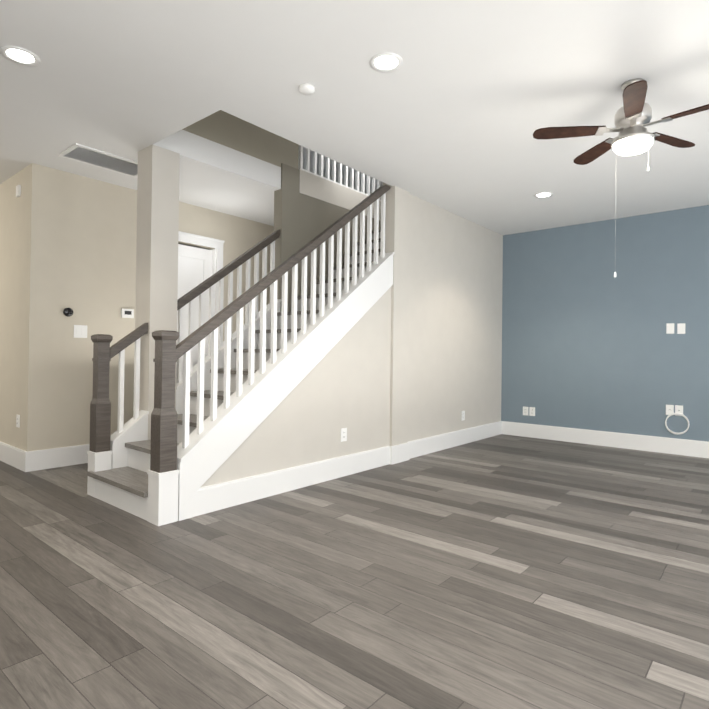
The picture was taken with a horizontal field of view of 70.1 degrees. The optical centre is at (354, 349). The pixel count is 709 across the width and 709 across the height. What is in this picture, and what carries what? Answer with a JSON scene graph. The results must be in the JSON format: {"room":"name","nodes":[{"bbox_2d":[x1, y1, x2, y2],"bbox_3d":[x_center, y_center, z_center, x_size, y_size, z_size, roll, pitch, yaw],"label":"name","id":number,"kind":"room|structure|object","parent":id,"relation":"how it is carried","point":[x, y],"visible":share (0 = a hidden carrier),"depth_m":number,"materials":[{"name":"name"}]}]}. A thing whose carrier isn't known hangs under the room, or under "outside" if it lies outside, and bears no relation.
{"room":"living room","nodes":[
{"label":"living room","id":0,"kind":"room"},
{"bbox_2d":[0,166,27,448],"bbox_3d":[-4.284,-0.292,5.741,3.530,2.740,0.120,0,-1,40],"label":"wall","id":1,"kind":"structure","parent":0,"point":[13,216],"depth_m":4.78,"materials":[{"name":"beige paint"}]},
{"bbox_2d":[0,441,31,471],"bbox_3d":[-4.284,0.989,5.627,3.646,0.177,0.016,0,-1,40],"label":"baseboard","id":2,"kind":"structure","parent":1,"relation":"attached to","point":[20,459],"depth_m":4.60,"materials":[{"name":"white wood"}]},
{"bbox_2d":[16,414,19,427],"bbox_3d":[-3.080,0.658,4.622,0.075,0.115,0.008,0,-1,40],"label":"outlet","id":3,"kind":"object","parent":1,"relation":"attached to","point":[18,421],"visible":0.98,"depth_m":4.61,"materials":[{"name":"white plastic"}]},
{"bbox_2d":[16,185,20,196],"bbox_3d":[-3.123,-1.468,4.692,0.070,0.100,0.020,0,-1,40],"label":"sensor","id":4,"kind":"object","parent":1,"relation":"attached to","point":[18,190],"visible":1,"depth_m":4.67,"materials":[{"name":"white plastic"}]},
{"bbox_2d":[22,163,273,451],"bbox_3d":[-1.290,-0.249,6.460,0.120,2.740,5.080,0,-1,40],"label":"wall","id":5,"kind":"structure","parent":0,"point":[81,236],"depth_m":4.80,"materials":[{"name":"beige paint"}]},
{"bbox_2d":[32,444,89,470],"bbox_3d":[-2.542,1.003,4.877,0.016,0.177,1.065,0,-1,40],"label":"baseboard","id":6,"kind":"structure","parent":5,"relation":"attached to","point":[71,455],"depth_m":4.66,"materials":[{"name":"white wood"}]},
{"bbox_2d":[63,308,72,316],"bbox_3d":[-2.669,-0.346,4.712,0.027,0.084,0.084,0,-1,40],"label":"thermostat","id":7,"kind":"object","parent":5,"relation":"attached to","point":[67,312],"visible":1,"depth_m":4.70,"materials":[{"name":"black plastic"}]},
{"bbox_2d":[74,325,86,337],"bbox_3d":[-2.603,-0.168,4.803,0.008,0.120,0.120,0,-1,40],"label":"light switch","id":8,"kind":"object","parent":5,"relation":"attached to","point":[80,331],"visible":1,"depth_m":4.80,"materials":[{"name":"white plastic"}]},
{"bbox_2d":[121,309,133,317],"bbox_3d":[-2.309,-0.364,5.140,0.023,0.090,0.120,0,-1,40],"label":"thermostat","id":9,"kind":"object","parent":5,"relation":"attached to","point":[127,313],"visible":0.89,"depth_m":5.13,"materials":[{"name":"white plastic"}]},
{"bbox_2d":[176,231,224,379],"bbox_3d":[-1.924,-0.096,5.689,0.145,2.405,0.950,0,-1,40],"label":"door","id":10,"kind":"structure","parent":5,"relation":"attached to","point":[197,266],"depth_m":5.81,"materials":[{"name":"white wood"}]},
{"bbox_2d":[182,110,380,311],"bbox_3d":[-0.191,-0.771,5.850,0.124,3.800,4.610,0,-1,40],"label":"wall","id":11,"kind":"structure","parent":0,"point":[308,207],"depth_m":5.22,"materials":[{"name":"beige paint"}]},
{"bbox_2d":[298,145,382,200],"bbox_3d":[0.312,-2.175,6.441,0.100,0.630,2.840,0,-1,40],"label":"balcony railing","id":12,"kind":"object","parent":11,"relation":"attached to","point":[314,172],"visible":0.06,"depth_m":5.79,"materials":[{"name":"grey wood"}]},
{"bbox_2d":[298,147,381,193],"bbox_3d":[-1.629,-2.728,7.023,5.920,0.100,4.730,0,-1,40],"label":"balusters","id":13,"kind":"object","parent":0,"point":[311,161],"depth_m":7.56,"materials":[{"name":"white wood"}]},
{"bbox_2d":[200,182,502,487],"bbox_3d":[0.433,-0.770,5.142,0.150,3.800,4.888,0,-1,40],"label":"wall","id":14,"kind":"structure","parent":0,"point":[446,331],"depth_m":5.23,"materials":[{"name":"beige paint"}]},
{"bbox_2d":[341,428,346,441],"bbox_3d":[-0.093,0.754,4.449,0.008,0.115,0.075,0,-1,40],"label":"outlet","id":15,"kind":"object","parent":14,"relation":"attached to","point":[343,434],"visible":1,"depth_m":4.44,"materials":[{"name":"white plastic"}]},
{"bbox_2d":[461,411,464,420],"bbox_3d":[1.317,0.805,6.121,0.008,0.115,0.075,0,-1,40],"label":"outlet","id":16,"kind":"object","parent":14,"relation":"attached to","point":[462,415],"visible":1,"depth_m":6.11,"materials":[{"name":"white plastic"}]},
{"bbox_2d":[0,434,708,708],"bbox_3d":[-0.935,1.141,2.763,12.740,0.100,10.470,0,-1,40],"label":"floor","id":17,"kind":"structure","parent":0,"point":[502,571],"depth_m":2.30,"materials":[{"name":"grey wood"}]},
{"bbox_2d":[135,144,179,439],"bbox_3d":[-1.653,-0.274,4.215,0.240,2.740,0.240,0,-1,40],"label":"column","id":18,"kind":"structure","parent":17,"relation":"on","point":[157,240],"depth_m":4.12,"materials":[{"name":"beige paint"}]},
{"bbox_2d":[87,185,393,525],"bbox_3d":[-0.302,-0.344,4.981,1.066,2.928,4.028,0,-1,40],"label":"staircase","id":19,"kind":"structure","parent":17,"relation":"on","point":[237,386],"depth_m":3.84,"materials":[{"name":"grey wood"}]},
{"bbox_2d":[0,0,708,249],"bbox_3d":[-0.900,-1.758,2.790,12.500,0.220,10.230,0,-1,40],"label":"ceiling","id":20,"kind":"structure","parent":0,"point":[460,106],"depth_m":3.23,"materials":[{"name":"white paint"}]},
{"bbox_2d":[0,46,39,65],"bbox_3d":[-1.889,-1.657,2.858,0.190,0.007,0.190,0,-1,40],"label":"recessed light","id":21,"kind":"object","parent":20,"relation":"in","point":[19,55],"visible":1,"depth_m":2.85,"materials":[{"name":"white plastic"}]},
{"bbox_2d":[58,143,137,177],"bbox_3d":[-2.158,-1.642,4.432,0.380,0.012,0.680,0,-1,40],"label":"ceiling vent","id":22,"kind":"object","parent":20,"relation":"in","point":[77,152],"visible":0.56,"depth_m":4.38,"materials":[{"name":"white metal"}]},
{"bbox_2d":[299,83,314,94],"bbox_3d":[-0.298,-1.622,3.163,0.100,0.030,0.100,0,-1,40],"label":"smoke detector","id":23,"kind":"object","parent":20,"relation":"attached to","point":[306,89],"visible":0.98,"depth_m":3.14,"materials":[{"name":"white plastic"}]},
{"bbox_2d":[370,52,402,72],"bbox_3d":[0.181,-1.632,2.877,0.190,0.007,0.190,0,-1,40],"label":"recessed light","id":24,"kind":"object","parent":20,"relation":"in","point":[385,62],"visible":1,"depth_m":2.88,"materials":[{"name":"white plastic"}]},
{"bbox_2d":[534,192,552,197],"bbox_3d":[1.949,-1.589,5.205,0.190,0.007,0.190,0,-1,40],"label":"recessed light","id":25,"kind":"object","parent":20,"relation":"in","point":[543,194],"visible":0.96,"depth_m":5.21,"materials":[{"name":"white plastic"}]},
{"bbox_2d":[533,78,708,276],"bbox_3d":[1.706,-1.026,3.038,1.090,1.176,1.107,0,-1,40],"label":"ceiling fan","id":26,"kind":"object","parent":20,"relation":"hanging from","point":[633,117],"visible":1,"depth_m":3.04,"materials":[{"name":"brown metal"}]},
{"bbox_2d":[501,205,708,441],"bbox_3d":[4.635,-0.191,4.861,6.700,2.740,0.120,0,-1,40],"label":"wall","id":27,"kind":"structure","parent":0,"point":[588,343],"depth_m":6.09,"materials":[{"name":"blue paint"}]},
{"bbox_2d":[523,406,527,414],"bbox_3d":[2.283,0.825,6.742,0.075,0.115,0.008,0,-1,40],"label":"outlet","id":28,"kind":"object","parent":27,"relation":"attached to","point":[525,410],"visible":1,"depth_m":6.74,"materials":[{"name":"white plastic"}]},
{"bbox_2d":[529,407,534,415],"bbox_3d":[2.352,0.825,6.684,0.075,0.115,0.008,0,-1,40],"label":"outlet","id":29,"kind":"object","parent":27,"relation":"attached to","point":[531,411],"visible":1,"depth_m":6.68,"materials":[{"name":"white plastic"}]},
{"bbox_2d":[500,421,708,457],"bbox_3d":[4.576,1.089,4.797,6.700,0.177,0.016,0,-1,40],"label":"baseboard","id":30,"kind":"structure","parent":27,"relation":"attached to","point":[685,447],"depth_m":6.06,"materials":[{"name":"white wood"}]},
{"bbox_2d":[666,405,673,414],"bbox_3d":[3.547,0.683,5.684,0.075,0.115,0.023,0,-1,40],"label":"outlet plate","id":31,"kind":"object","parent":27,"relation":"attached to","point":[669,409],"visible":0.98,"depth_m":5.68,"materials":[{"name":"white plastic"}]},
{"bbox_2d":[666,323,673,333],"bbox_3d":[3.556,-0.233,5.688,0.075,0.115,0.008,0,-1,40],"label":"light switch","id":32,"kind":"object","parent":27,"relation":"attached to","point":[669,328],"visible":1,"depth_m":5.69,"materials":[{"name":"white plastic"}]},
{"bbox_2d":[675,405,682,415],"bbox_3d":[3.616,0.684,5.626,0.075,0.115,0.023,0,-1,40],"label":"outlet plate","id":33,"kind":"object","parent":27,"relation":"attached to","point":[678,408],"visible":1,"depth_m":5.62,"materials":[{"name":"white plastic"}]},
{"bbox_2d":[665,413,689,434],"bbox_3d":[3.591,0.829,5.623,0.236,0.244,0.032,0,-1,40],"label":"coil","id":34,"kind":"object","parent":33,"relation":"hanging from","point":[676,433],"visible":0.98,"depth_m":5.62,"materials":[{"name":"white plastic"}]},
{"bbox_2d":[677,323,684,333],"bbox_3d":[3.636,-0.229,5.620,0.075,0.115,0.008,0,-1,40],"label":"light switch","id":35,"kind":"object","parent":27,"relation":"attached to","point":[680,328],"visible":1,"depth_m":5.62,"materials":[{"name":"white plastic"}]}
]}

